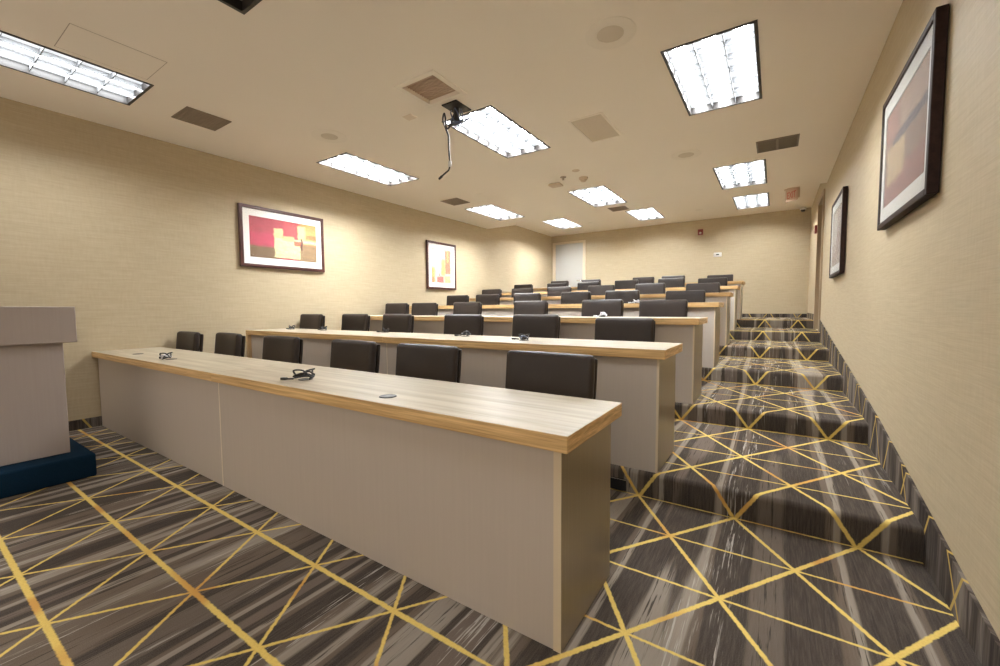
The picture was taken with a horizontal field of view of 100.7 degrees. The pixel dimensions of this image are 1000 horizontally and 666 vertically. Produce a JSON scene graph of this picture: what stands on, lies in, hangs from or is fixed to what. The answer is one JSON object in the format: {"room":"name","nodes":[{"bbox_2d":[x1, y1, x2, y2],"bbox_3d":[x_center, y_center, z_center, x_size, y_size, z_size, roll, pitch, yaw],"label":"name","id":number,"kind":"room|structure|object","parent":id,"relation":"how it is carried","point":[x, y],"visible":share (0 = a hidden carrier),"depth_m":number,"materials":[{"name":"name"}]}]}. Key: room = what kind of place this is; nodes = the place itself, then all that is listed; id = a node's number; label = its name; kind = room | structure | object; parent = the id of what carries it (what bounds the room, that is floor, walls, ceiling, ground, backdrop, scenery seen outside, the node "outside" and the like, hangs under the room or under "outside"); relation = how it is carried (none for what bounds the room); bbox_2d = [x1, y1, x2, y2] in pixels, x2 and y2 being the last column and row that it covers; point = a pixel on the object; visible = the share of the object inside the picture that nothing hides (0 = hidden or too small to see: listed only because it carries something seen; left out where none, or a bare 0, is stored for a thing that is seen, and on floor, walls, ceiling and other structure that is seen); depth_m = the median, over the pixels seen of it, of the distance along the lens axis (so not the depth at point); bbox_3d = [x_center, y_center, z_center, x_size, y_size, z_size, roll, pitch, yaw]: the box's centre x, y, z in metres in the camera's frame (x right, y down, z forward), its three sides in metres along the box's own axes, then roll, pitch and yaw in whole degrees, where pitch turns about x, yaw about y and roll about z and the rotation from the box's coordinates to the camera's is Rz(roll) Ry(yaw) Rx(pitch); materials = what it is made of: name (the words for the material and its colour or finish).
{"room":"lecture hall","nodes":[
{"label":"lecture hall","id":0,"kind":"room"},
{"bbox_2d":[0,97,551,420],"bbox_3d":[-2.228,-0.877,6.714,0.120,3.449,13.400,2,4,33],"label":"wall","id":1,"kind":"structure","parent":0,"point":[135,233],"depth_m":4.55,"materials":[{"name":"paint"}]},
{"bbox_2d":[68,416,101,430],"bbox_3d":[-2.166,0.251,6.744,0.012,0.993,13.400,2,4,33],"label":"baseboard","id":2,"kind":"structure","parent":1,"relation":"attached to","point":[79,424],"depth_m":4.00,"materials":[{"name":"carpet"}]},
{"bbox_2d":[237,203,324,271],"bbox_3d":[-2.886,-1.239,5.553,0.036,0.767,1.140,2,4,33],"label":"picture","id":3,"kind":"object","parent":1,"relation":"attached to","point":[268,238],"visible":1,"depth_m":5.49,"materials":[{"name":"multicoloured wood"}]},
{"bbox_2d":[249,215,316,262],"bbox_3d":[-2.883,-1.239,5.551,0.003,0.513,0.906,2,4,33],"label":"artwork","id":4,"kind":"object","parent":3,"relation":"attached to","point":[271,238],"depth_m":5.51},
{"bbox_2d":[426,240,455,289],"bbox_3d":[-1.150,-1.319,8.171,0.036,0.917,0.852,2,4,33],"label":"picture","id":5,"kind":"object","parent":1,"relation":"attached to","point":[440,257],"visible":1,"depth_m":8.14,"materials":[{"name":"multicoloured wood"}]},
{"bbox_2d":[431,247,451,283],"bbox_3d":[-1.147,-1.319,8.169,0.003,0.663,0.598,2,4,33],"label":"artwork","id":6,"kind":"object","parent":5,"relation":"attached to","point":[441,257],"depth_m":8.15},
{"bbox_2d":[0,0,902,228],"bbox_3d":[-0.537,-2.045,3.563,6.112,0.030,10.150,2,4,33],"label":"ceiling","id":7,"kind":"structure","parent":0,"point":[281,71],"depth_m":3.40,"materials":[{"name":"paint"}]},
{"bbox_2d":[0,30,153,105],"bbox_3d":[-3.369,-2.030,3.011,0.588,0.110,1.188,2,4,33],"label":"ceiling light","id":8,"kind":"object","parent":7,"relation":"attached to","point":[17,53],"visible":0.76,"depth_m":3.19,"materials":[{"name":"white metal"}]},
{"bbox_2d":[54,23,166,79],"bbox_3d":[-2.751,-1.978,2.941,0.408,0.002,0.508,2,4,33],"label":"access hatch","id":9,"kind":"object","parent":7,"relation":"attached to","point":[75,39],"visible":1,"depth_m":2.92,"materials":[{"name":"paint"}]},
{"bbox_2d":[171,106,231,130],"bbox_3d":[-2.839,-2.034,3.942,0.355,0.008,0.365,2,4,33],"label":"ceiling vent","id":10,"kind":"object","parent":7,"relation":"in","point":[187,114],"visible":1,"depth_m":3.93,"materials":[{"name":"brown metal"}]},
{"bbox_2d":[218,0,261,14],"bbox_3d":[-1.659,-1.975,1.891,0.588,0.110,1.188,2,4,33],"label":"ceiling vent","id":11,"kind":"object","parent":7,"relation":"attached to","point":[242,6],"visible":1,"depth_m":2.49,"materials":[{"name":"black metal"}]},
{"bbox_2d":[311,129,346,142],"bbox_3d":[-1.794,-2.065,4.355,0.356,0.007,0.356,2,4,33],"label":"round speaker","id":12,"kind":"object","parent":7,"relation":"attached to","point":[325,135],"visible":1,"depth_m":4.34},
{"bbox_2d":[321,133,337,139],"bbox_3d":[-1.794,-2.065,4.355,0.168,0.007,0.168,2,4,33],"label":"grille","id":13,"kind":"object","parent":12,"relation":"attached to","point":[325,136],"depth_m":4.34,"materials":[{"name":"beige"}]},
{"bbox_2d":[316,152,418,185],"bbox_3d":[-1.703,-2.185,5.455,0.588,0.110,1.188,2,4,33],"label":"ceiling light","id":14,"kind":"object","parent":7,"relation":"attached to","point":[346,162],"visible":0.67,"depth_m":5.49,"materials":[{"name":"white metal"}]},
{"bbox_2d":[326,154,408,180],"bbox_3d":[-1.703,-2.196,5.455,0.584,0.008,1.184,2,4,33],"label":"diffuser","id":15,"kind":"object","parent":14,"relation":"attached to","point":[352,163],"depth_m":5.49,"materials":[{"name":"white plastic"}]},
{"bbox_2d":[394,69,466,107],"bbox_3d":[-0.572,-2.035,3.442,0.430,0.042,0.425,2,4,33],"label":"ceiling vent","id":16,"kind":"object","parent":7,"relation":"in","point":[431,85],"visible":1,"depth_m":3.44,"materials":[{"name":"beige metal"}]},
{"bbox_2d":[441,198,469,205],"bbox_3d":[-0.760,-2.229,7.036,0.355,0.008,0.360,2,4,33],"label":"ceiling vent","id":17,"kind":"object","parent":7,"relation":"in","point":[454,201],"visible":1,"depth_m":7.02,"materials":[{"name":"brown"}]},
{"bbox_2d":[442,100,470,126],"bbox_3d":[-0.397,-1.966,3.746,0.185,0.150,0.220,2,4,33],"label":"mount","id":18,"kind":"object","parent":7,"relation":"attached to","point":[451,105],"visible":0.79,"depth_m":3.72,"materials":[{"name":"grey metal"}]},
{"bbox_2d":[438,113,453,179],"bbox_3d":[-0.497,-1.734,3.827,0.196,0.596,0.038,1,4,28],"label":"cable","id":19,"kind":"object","parent":18,"relation":"hanging from","point":[444,114],"visible":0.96,"depth_m":3.81,"materials":[{"name":"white plastic"}]},
{"bbox_2d":[450,108,468,126],"bbox_3d":[-0.368,-1.942,3.747,0.166,0.146,0.122,-1,3,-11],"label":"cable bundle","id":20,"kind":"object","parent":18,"relation":"attached to","point":[462,120],"visible":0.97,"depth_m":3.71,"materials":[{"name":"black"}]},
{"bbox_2d":[465,204,524,220],"bbox_3d":[-0.075,-2.340,7.897,0.588,0.110,1.188,2,4,33],"label":"ceiling light","id":21,"kind":"object","parent":7,"relation":"attached to","point":[492,211],"visible":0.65,"depth_m":7.97,"materials":[{"name":"white plastic"}]},
{"bbox_2d":[444,105,550,157],"bbox_3d":[0.002,-2.131,4.360,0.588,0.110,1.188,2,4,33],"label":"ceiling light","id":22,"kind":"object","parent":7,"relation":"attached to","point":[488,126],"visible":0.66,"depth_m":4.40,"materials":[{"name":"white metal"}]},
{"bbox_2d":[460,107,541,151],"bbox_3d":[0.002,-2.142,4.359,0.584,0.008,1.184,2,4,33],"label":"diffuser","id":23,"kind":"object","parent":22,"relation":"attached to","point":[483,123],"depth_m":4.40,"materials":[{"name":"white plastic"}]},
{"bbox_2d":[568,112,622,142],"bbox_3d":[0.977,-2.073,4.203,0.345,0.008,0.630,2,4,33],"label":"air vent","id":24,"kind":"object","parent":7,"relation":"attached to","point":[596,127],"visible":1,"depth_m":4.17,"materials":[{"name":"beige metal"}]},
{"bbox_2d":[568,185,626,206],"bbox_3d":[1.628,-2.287,6.817,0.588,0.110,1.188,2,4,33],"label":"ceiling light","id":25,"kind":"object","parent":7,"relation":"attached to","point":[598,196],"visible":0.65,"depth_m":6.88,"materials":[{"name":"white plastic"}]},
{"bbox_2d":[578,189,620,202],"bbox_3d":[1.628,-2.298,6.816,0.584,0.008,1.184,2,4,33],"label":"diffuser","id":26,"kind":"object","parent":25,"relation":"attached to","point":[601,197],"depth_m":6.90,"materials":[{"name":"white plastic"}]},
{"bbox_2d":[585,16,635,49],"bbox_3d":[0.733,-1.986,2.753,0.330,0.007,0.330,2,4,33],"label":"round speaker","id":27,"kind":"object","parent":7,"relation":"attached to","point":[615,31],"visible":1,"depth_m":2.74},
{"bbox_2d":[597,25,623,42],"bbox_3d":[0.733,-1.986,2.753,0.174,0.007,0.174,2,4,33],"label":"grille","id":28,"kind":"object","parent":27,"relation":"attached to","point":[607,33],"depth_m":2.75,"materials":[{"name":"beige"}]},
{"bbox_2d":[671,149,701,159],"bbox_3d":[2.223,-2.125,4.947,0.336,0.007,0.336,2,4,33],"label":"round speaker","id":29,"kind":"object","parent":7,"relation":"attached to","point":[692,153],"visible":1,"depth_m":4.92},
{"bbox_2d":[678,152,693,157],"bbox_3d":[2.223,-2.125,4.947,0.174,0.007,0.174,2,4,33],"label":"grille","id":30,"kind":"object","parent":29,"relation":"attached to","point":[685,154],"depth_m":4.95,"materials":[{"name":"beige"}]},
{"bbox_2d":[660,19,761,115],"bbox_3d":[1.715,-2.078,3.279,0.588,0.110,1.188,2,4,33],"label":"ceiling light","id":31,"kind":"object","parent":7,"relation":"attached to","point":[722,69],"visible":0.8,"depth_m":3.25,"materials":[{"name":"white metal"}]},
{"bbox_2d":[713,159,766,189],"bbox_3d":[3.358,-2.235,5.755,0.588,0.110,1.188,2,4,33],"label":"ceiling light","id":32,"kind":"object","parent":7,"relation":"attached to","point":[753,172],"visible":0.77,"depth_m":5.80,"materials":[{"name":"white plastic"}]},
{"bbox_2d":[718,163,764,184],"bbox_3d":[3.357,-2.246,5.754,0.584,0.008,1.184,2,4,33],"label":"diffuser","id":33,"kind":"object","parent":32,"relation":"attached to","point":[758,165],"depth_m":5.83,"materials":[{"name":"white plastic"}]},
{"bbox_2d":[756,134,799,152],"bbox_3d":[3.099,-2.111,4.628,0.394,0.008,0.386,2,4,33],"label":"ceiling vent","id":34,"kind":"object","parent":7,"relation":"in","point":[784,142],"visible":1,"depth_m":4.61,"materials":[{"name":"brown metal"}]},
{"bbox_2d":[0,317,981,665],"bbox_3d":[0.377,0.384,5.064,6.112,0.893,13.400,2,4,33],"label":"floor","id":35,"kind":"structure","parent":0,"point":[772,532],"depth_m":1.81,"materials":[{"name":"carpet"}]},
{"bbox_2d":[0,437,96,498],"bbox_3d":[-3.585,0.917,2.704,1.190,0.158,1.140,2,4,33],"label":"platform","id":36,"kind":"object","parent":35,"relation":"on","point":[80,462],"visible":0.54,"depth_m":2.67,"materials":[{"name":"blue fabric"}]},
{"bbox_2d":[0,306,76,465],"bbox_3d":[-3.475,0.334,2.692,0.774,1.005,0.914,2,4,33],"label":"lectern","id":37,"kind":"object","parent":36,"relation":"on","point":[34,424],"visible":1,"depth_m":2.71,"materials":[{"name":"laminate"}]},
{"bbox_2d":[176,331,203,351],"bbox_3d":[-3.456,0.449,4.289,0.560,0.904,0.582,2,4,35],"label":"chair","id":38,"kind":"object","parent":35,"relation":"on","point":[186,340],"visible":0.23,"depth_m":4.37,"materials":[{"name":"leather"}]},
{"bbox_2d":[92,347,289,484],"bbox_3d":[-2.741,0.567,3.561,2.576,0.744,0.542,2,4,33],"label":"desk","id":39,"kind":"object","parent":35,"relation":"on","point":[169,407],"visible":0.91,"depth_m":3.17,"materials":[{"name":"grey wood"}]},
{"bbox_2d":[214,332,245,356],"bbox_3d":[-2.822,0.463,3.977,0.560,0.904,0.582,2,4,36],"label":"chair","id":40,"kind":"object","parent":35,"relation":"on","point":[233,344],"visible":0.27,"depth_m":4.06,"materials":[{"name":"leather"}]},
{"bbox_2d":[262,335,303,363],"bbox_3d":[-2.007,0.490,3.437,0.560,0.904,0.582,2,4,33],"label":"chair","id":41,"kind":"object","parent":35,"relation":"on","point":[289,349],"visible":0.25,"depth_m":3.54,"materials":[{"name":"leather"}]},
{"bbox_2d":[300,314,324,329],"bbox_3d":[-2.676,0.215,5.471,0.560,0.924,0.582,2,4,36],"label":"chair","id":42,"kind":"object","parent":35,"relation":"on","point":[307,321],"visible":0.24,"depth_m":5.58,"materials":[{"name":"leather"}]},
{"bbox_2d":[246,328,423,373],"bbox_3d":[-1.913,0.352,4.597,2.456,0.744,0.542,2,4,33],"label":"desk","id":43,"kind":"object","parent":35,"relation":"on","point":[316,343],"visible":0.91,"depth_m":4.33,"materials":[{"name":"brown wood"}]},
{"bbox_2d":[330,339,379,372],"bbox_3d":[-1.201,0.516,2.903,0.560,0.904,0.582,2,4,36],"label":"chair","id":44,"kind":"object","parent":35,"relation":"on","point":[358,355],"visible":0.28,"depth_m":3.01,"materials":[{"name":"leather"}]},
{"bbox_2d":[341,314,369,330],"bbox_3d":[-2.042,0.217,5.363,0.560,0.924,0.582,2,4,33],"label":"chair","id":45,"kind":"object","parent":35,"relation":"on","point":[351,322],"visible":0.3,"depth_m":5.47,"materials":[{"name":"leather"}]},
{"bbox_2d":[385,303,408,313],"bbox_3d":[-1.833,-0.019,6.736,0.560,0.934,0.582,2,4,34],"label":"chair","id":46,"kind":"object","parent":35,"relation":"on","point":[390,308],"visible":0.19,"depth_m":6.86,"materials":[{"name":"leather"}]},
{"bbox_2d":[382,314,413,332],"bbox_3d":[-1.378,0.239,4.923,0.560,0.924,0.582,2,4,36],"label":"chair","id":47,"kind":"object","parent":35,"relation":"on","point":[404,323],"visible":0.27,"depth_m":5.02,"materials":[{"name":"leather"}]},
{"bbox_2d":[370,315,443,333],"bbox_3d":[-1.173,0.135,5.704,2.456,0.740,0.542,2,4,33],"label":"desk","id":48,"kind":"object","parent":35,"relation":"on","point":[422,324],"visible":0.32,"depth_m":5.27,"materials":[{"name":"brown wood"}]},
{"bbox_2d":[211,363,621,653],"bbox_3d":[-0.654,0.636,2.178,2.427,0.744,0.542,2,4,33],"label":"desk","id":49,"kind":"object","parent":35,"relation":"on","point":[495,501],"visible":0.92,"depth_m":1.66,"materials":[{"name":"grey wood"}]},
{"bbox_2d":[280,368,314,379],"bbox_3d":[-1.123,0.228,2.300,0.182,0.061,0.075,-1,4,-15],"label":"bundle","id":50,"kind":"object","parent":49,"relation":"on","point":[304,373],"visible":1,"depth_m":2.29,"materials":[{"name":"black plastic"}]},
{"bbox_2d":[411,303,437,315],"bbox_3d":[-1.320,-0.007,6.481,0.560,0.934,0.582,2,4,32],"label":"chair","id":51,"kind":"object","parent":35,"relation":"on","point":[420,309],"visible":0.24,"depth_m":6.60,"materials":[{"name":"leather"}]},
{"bbox_2d":[395,343,461,382],"bbox_3d":[-0.581,0.537,2.493,0.560,0.904,0.582,2,4,33],"label":"chair","id":52,"kind":"object","parent":35,"relation":"on","point":[424,361],"visible":0.25,"depth_m":2.61,"materials":[{"name":"leather"}]},
{"bbox_2d":[446,295,468,304],"bbox_3d":[-0.930,-0.244,7.817,0.560,0.947,0.582,2,4,33],"label":"chair","id":53,"kind":"object","parent":35,"relation":"on","point":[451,299],"visible":0.19,"depth_m":7.97,"materials":[{"name":"leather"}]},
{"bbox_2d":[409,305,513,315],"bbox_3d":[-0.434,-0.084,6.810,2.456,0.740,0.542,2,4,33],"label":"desk","id":54,"kind":"object","parent":35,"relation":"on","point":[487,310],"visible":0.06,"depth_m":6.31,"materials":[{"name":"brown wood"}]},
{"bbox_2d":[444,314,483,335],"bbox_3d":[-0.517,0.267,4.352,0.560,0.924,0.582,2,4,34],"label":"chair","id":55,"kind":"object","parent":35,"relation":"on","point":[454,324],"visible":0.21,"depth_m":4.48,"materials":[{"name":"leather"}]},
{"bbox_2d":[453,302,481,314],"bbox_3d":[-0.610,0.016,6.009,0.560,0.934,0.582,2,4,36],"label":"chair","id":56,"kind":"object","parent":35,"relation":"on","point":[458,307],"visible":0.16,"depth_m":6.13,"materials":[{"name":"leather"}]},
{"bbox_2d":[476,294,499,304],"bbox_3d":[-0.346,-0.225,7.431,0.560,0.947,0.582,2,4,34],"label":"chair","id":57,"kind":"object","parent":35,"relation":"on","point":[485,299],"visible":0.26,"depth_m":7.54,"materials":[{"name":"leather"}]},
{"bbox_2d":[482,289,501,297],"bbox_3d":[-0.309,-0.475,9.002,0.560,0.962,0.582,2,4,36],"label":"chair","id":58,"kind":"object","parent":35,"relation":"on","point":[488,291],"visible":0.19,"depth_m":9.10,"materials":[{"name":"leather"}]},
{"bbox_2d":[469,296,560,304],"bbox_3d":[0.306,-0.303,7.916,2.456,0.740,0.542,2,4,33],"label":"desk","id":59,"kind":"object","parent":35,"relation":"on","point":[550,299],"visible":0.13,"depth_m":7.32,"materials":[{"name":"brown wood"}]},
{"bbox_2d":[511,288,532,296],"bbox_3d":[0.345,-0.453,8.569,0.560,0.962,0.582,2,4,36],"label":"chair","id":60,"kind":"object","parent":35,"relation":"on","point":[514,290],"visible":0.17,"depth_m":8.71,"materials":[{"name":"leather"}]},
{"bbox_2d":[513,293,540,304],"bbox_3d":[0.361,-0.202,6.963,0.560,0.947,0.582,2,4,31],"label":"chair","id":61,"kind":"object","parent":35,"relation":"on","point":[517,296],"visible":0.15,"depth_m":7.11,"materials":[{"name":"leather"}]},
{"bbox_2d":[513,301,547,314],"bbox_3d":[0.290,0.045,5.414,0.560,0.934,0.582,2,4,35],"label":"chair","id":62,"kind":"object","parent":35,"relation":"on","point":[520,307],"visible":0.17,"depth_m":5.54,"materials":[{"name":"leather"}]},
{"bbox_2d":[383,333,681,472],"bbox_3d":[0.102,0.418,3.263,2.375,0.744,0.542,2,4,33],"label":"desk","id":63,"kind":"object","parent":35,"relation":"on","point":[640,376],"visible":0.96,"depth_m":2.59,"materials":[{"name":"brown wood"}]},
{"bbox_2d":[512,314,560,337],"bbox_3d":[0.222,0.291,3.863,0.560,0.924,0.582,2,4,36],"label":"chair","id":64,"kind":"object","parent":35,"relation":"on","point":[536,325],"visible":0.16,"depth_m":3.98,"materials":[{"name":"leather"}]},
{"bbox_2d":[501,290,587,297],"bbox_3d":[1.046,-0.522,9.023,2.456,0.740,0.542,2,4,33],"label":"desk","id":65,"kind":"object","parent":35,"relation":"on","point":[543,294],"visible":0.18,"depth_m":8.82,"materials":[{"name":"brown wood"}]},
{"bbox_2d":[505,350,597,398],"bbox_3d":[0.140,0.562,2.016,0.560,0.900,0.582,2,4,34],"label":"chair","id":66,"kind":"object","parent":35,"relation":"on","point":[556,373],"visible":0.23,"depth_m":2.13,"materials":[{"name":"leather"}]},
{"bbox_2d":[547,283,567,287],"bbox_3d":[1.225,-0.675,9.582,0.560,0.977,0.582,2,4,34],"label":"chair","id":67,"kind":"object","parent":35,"relation":"on","point":[548,284],"visible":0.17,"depth_m":9.72,"materials":[{"name":"leather"}]},
{"bbox_2d":[547,286,571,296],"bbox_3d":[1.061,-0.430,8.095,0.560,0.962,0.582,2,4,35],"label":"chair","id":68,"kind":"object","parent":35,"relation":"on","point":[551,291],"visible":0.24,"depth_m":8.25,"materials":[{"name":"leather"}]},
{"bbox_2d":[561,291,590,303],"bbox_3d":[1.089,-0.178,6.480,0.560,0.947,0.582,2,4,36],"label":"chair","id":69,"kind":"object","parent":35,"relation":"on","point":[566,297],"visible":0.16,"depth_m":6.61,"materials":[{"name":"leather"}]},
{"bbox_2d":[577,281,599,289],"bbox_3d":[1.875,-0.654,9.152,0.560,0.977,0.582,2,4,33],"label":"chair","id":70,"kind":"object","parent":35,"relation":"on","point":[581,285],"visible":0.2,"depth_m":9.32,"materials":[{"name":"leather"}]},
{"bbox_2d":[483,316,707,403],"bbox_3d":[0.837,0.199,4.372,2.363,0.744,0.542,2,4,33],"label":"desk","id":71,"kind":"object","parent":35,"relation":"on","point":[688,331],"visible":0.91,"depth_m":3.66,"materials":[{"name":"brown wood"}]},
{"bbox_2d":[588,285,614,294],"bbox_3d":[1.793,-0.406,7.610,0.560,0.962,0.582,2,4,32],"label":"chair","id":72,"kind":"object","parent":35,"relation":"on","point":[594,289],"visible":0.18,"depth_m":7.76,"materials":[{"name":"leather"}]},
{"bbox_2d":[581,299,623,316],"bbox_3d":[1.127,0.073,4.860,0.560,0.934,0.582,2,4,33],"label":"chair","id":73,"kind":"object","parent":35,"relation":"on","point":[611,307],"visible":0.2,"depth_m":4.99,"materials":[{"name":"leather"}]},
{"bbox_2d":[610,476,626,490],"bbox_3d":[0.723,0.933,2.569,0.124,0.070,0.016,2,4,33],"label":"outlet box","id":74,"kind":"object","parent":35,"relation":"on","point":[617,483],"visible":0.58,"depth_m":2.56,"materials":[{"name":"black plastic"}]},
{"bbox_2d":[605,290,639,302],"bbox_3d":[1.728,-0.157,6.058,0.560,0.947,0.582,2,4,31],"label":"chair","id":75,"kind":"object","parent":35,"relation":"on","point":[627,296],"visible":0.17,"depth_m":6.18,"materials":[{"name":"leather"}]},
{"bbox_2d":[594,318,654,341],"bbox_3d":[0.939,0.329,3.389,0.560,0.896,0.582,2,4,36],"label":"chair","id":76,"kind":"object","parent":35,"relation":"on","point":[614,329],"visible":0.26,"depth_m":3.51,"materials":[{"name":"leather"}]},
{"bbox_2d":[615,280,638,288],"bbox_3d":[2.577,-0.631,8.687,0.560,0.977,0.582,2,4,36],"label":"chair","id":77,"kind":"object","parent":35,"relation":"on","point":[619,284],"visible":0.22,"depth_m":8.82,"materials":[{"name":"leather"}]},
{"bbox_2d":[548,302,723,367],"bbox_3d":[1.582,-0.020,5.475,2.375,0.744,0.542,2,4,33],"label":"desk","id":78,"kind":"object","parent":35,"relation":"on","point":[711,330],"visible":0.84,"depth_m":4.73,"materials":[{"name":"brown wood"}]},
{"bbox_2d":[632,277,654,283],"bbox_3d":[3.324,-0.847,9.788,0.560,0.972,0.582,2,4,35],"label":"chair","id":79,"kind":"object","parent":35,"relation":"on","point":[642,280],"visible":0.15,"depth_m":9.90,"materials":[{"name":"leather"}]},
{"bbox_2d":[635,283,665,293],"bbox_3d":[2.520,-0.382,7.128,0.560,0.962,0.582,2,4,35],"label":"chair","id":80,"kind":"object","parent":35,"relation":"on","point":[649,288],"visible":0.25,"depth_m":7.25,"materials":[{"name":"leather"}]},
{"bbox_2d":[591,292,733,345],"bbox_3d":[2.322,-0.237,6.582,2.375,0.740,0.542,2,4,33],"label":"desk","id":81,"kind":"object","parent":35,"relation":"on","point":[724,297],"visible":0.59,"depth_m":5.81,"materials":[{"name":"brown wood"}]},
{"bbox_2d":[639,300,687,316],"bbox_3d":[1.717,0.100,4.470,0.560,0.919,0.582,2,4,31],"label":"chair","id":82,"kind":"object","parent":35,"relation":"on","point":[647,308],"visible":0.23,"depth_m":4.61,"materials":[{"name":"leather"}]},
{"bbox_2d":[658,278,684,287],"bbox_3d":[3.327,-0.606,8.190,0.560,0.977,0.582,2,4,36],"label":"chair","id":83,"kind":"object","parent":35,"relation":"on","point":[670,282],"visible":0.27,"depth_m":8.30,"materials":[{"name":"leather"}]},
{"bbox_2d":[615,285,739,329],"bbox_3d":[3.061,-0.456,7.688,2.375,0.740,0.542,2,4,33],"label":"desk","id":84,"kind":"object","parent":35,"relation":"on","point":[733,289],"visible":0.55,"depth_m":6.90,"materials":[{"name":"brown wood"}]},
{"bbox_2d":[665,290,705,302],"bbox_3d":[2.447,-0.120,5.582,0.560,0.919,0.582,2,4,35],"label":"chair","id":85,"kind":"object","parent":35,"relation":"on","point":[689,295],"visible":0.27,"depth_m":5.70,"materials":[{"name":"leather"}]},
{"bbox_2d":[686,282,719,292],"bbox_3d":[3.227,-0.345,6.661,0.560,0.934,0.582,2,4,33],"label":"chair","id":86,"kind":"object","parent":35,"relation":"on","point":[708,287],"visible":0.23,"depth_m":6.78,"materials":[{"name":"leather"}]},
{"bbox_2d":[698,277,727,285],"bbox_3d":[3.951,-0.572,7.777,0.560,0.949,0.582,2,4,35],"label":"chair","id":87,"kind":"object","parent":35,"relation":"on","point":[723,281],"visible":0.19,"depth_m":7.88,"materials":[{"name":"leather"}]},
{"bbox_2d":[685,281,744,318],"bbox_3d":[3.801,-0.675,8.794,2.375,0.740,0.542,2,4,33],"label":"desk","id":88,"kind":"object","parent":35,"relation":"on","point":[730,283],"visible":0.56,"depth_m":8.00,"materials":[{"name":"brown wood"}]},
{"bbox_2d":[707,274,732,280],"bbox_3d":[4.690,-0.789,8.884,0.560,0.944,0.582,2,4,34],"label":"chair","id":89,"kind":"object","parent":35,"relation":"on","point":[729,276],"visible":0.12,"depth_m":8.99,"materials":[{"name":"leather"}]},
{"bbox_2d":[516,184,819,236],"bbox_3d":[3.163,-2.675,9.120,6.112,0.030,3.250,2,4,33],"label":"ceiling","id":90,"kind":"structure","parent":0,"point":[720,207],"depth_m":9.21,"materials":[{"name":"paint"}]},
{"bbox_2d":[542,219,582,228],"bbox_3d":[1.565,-2.772,10.326,0.588,0.110,1.188,2,4,33],"label":"ceiling light","id":91,"kind":"object","parent":90,"relation":"attached to","point":[560,223],"visible":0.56,"depth_m":10.44,"materials":[{"name":"white plastic"}]},
{"bbox_2d":[625,208,664,220],"bbox_3d":[3.293,-2.725,9.350,0.588,0.110,1.188,2,4,33],"label":"ceiling light","id":92,"kind":"object","parent":90,"relation":"attached to","point":[648,213],"visible":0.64,"depth_m":9.44,"materials":[{"name":"white plastic"}]},
{"bbox_2d":[732,193,769,209],"bbox_3d":[5.024,-2.672,8.263,0.588,0.110,1.188,2,4,33],"label":"ceiling light","id":93,"kind":"object","parent":90,"relation":"attached to","point":[756,200],"visible":0.73,"depth_m":8.34,"materials":[{"name":"white plastic"}]},
{"bbox_2d":[784,186,799,202],"bbox_3d":[5.147,-2.447,7.304,0.070,0.235,0.265,-1,3,-8],"label":"exit sign","id":94,"kind":"object","parent":90,"relation":"hanging from","point":[793,193],"visible":0.91,"depth_m":7.28,"materials":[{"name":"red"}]},
{"bbox_2d":[552,208,810,313],"bbox_3d":[4.110,-1.148,10.626,6.352,3.449,0.140,2,4,33],"label":"wall","id":95,"kind":"structure","parent":0,"point":[769,252],"depth_m":9.70,"materials":[{"name":"paint"}]},
{"bbox_2d":[556,243,582,286],"bbox_3d":[1.990,-1.525,11.944,0.856,2.072,0.120,2,4,33],"label":"door","id":96,"kind":"structure","parent":95,"relation":"in","point":[569,257],"depth_m":11.91,"materials":[{"name":"grey wood"}]},
{"bbox_2d":[553,240,585,280],"bbox_3d":[1.990,-1.550,11.943,1.010,2.137,0.068,2,4,33],"label":"trim","id":97,"kind":"structure","parent":95,"relation":"attached to","point":[580,241],"depth_m":11.89,"materials":[{"name":"beige paint"}]},
{"bbox_2d":[742,314,806,317],"bbox_3d":[4.512,-0.442,10.312,5.034,0.085,0.012,2,4,33],"label":"baseboard","id":98,"kind":"structure","parent":95,"relation":"attached to","point":[743,315],"depth_m":9.20,"materials":[{"name":"carpet"}]},
{"bbox_2d":[808,0,999,639],"bbox_3d":[3.014,-0.710,3.327,0.140,3.449,13.540,2,4,33],"label":"wall","id":99,"kind":"structure","parent":0,"point":[913,313],"depth_m":1.74,"materials":[{"name":"paint"}]},
{"bbox_2d":[813,189,824,331],"bbox_3d":[5.236,-1.127,6.717,0.120,2.166,1.000,2,4,33],"label":"door","id":100,"kind":"structure","parent":99,"relation":"attached to","point":[821,204],"depth_m":7.06,"materials":[{"name":"brown wood"}]},
{"bbox_2d":[829,186,847,277],"bbox_3d":[3.773,-1.077,4.627,0.042,0.870,1.000,2,4,33],"label":"picture","id":101,"kind":"object","parent":99,"relation":"attached to","point":[839,207],"visible":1,"depth_m":4.46,"materials":[{"name":"grey"}]},
{"bbox_2d":[831,202,841,267],"bbox_3d":[3.767,-1.078,4.630,0.003,0.632,0.812,2,4,33],"label":"artwork","id":102,"kind":"object","parent":101,"relation":"attached to","point":[836,226],"depth_m":4.65},
{"bbox_2d":[819,320,999,665],"bbox_3d":[2.074,0.530,2.106,0.012,0.930,10.340,2,4,33],"label":"baseboard","id":103,"kind":"structure","parent":99,"relation":"attached to","point":[939,560],"depth_m":1.74,"materials":[{"name":"carpet"}]},
{"bbox_2d":[877,4,949,230],"bbox_3d":[2.183,-1.033,2.229,0.042,0.790,1.060,2,4,33],"label":"picture","id":104,"kind":"object","parent":99,"relation":"attached to","point":[913,110],"visible":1,"depth_m":2.03,"materials":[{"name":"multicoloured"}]},
{"bbox_2d":[884,50,929,207],"bbox_3d":[2.178,-1.033,2.233,0.003,0.552,0.872,2,4,33],"label":"artwork","id":105,"kind":"object","parent":104,"relation":"attached to","point":[907,120],"depth_m":2.16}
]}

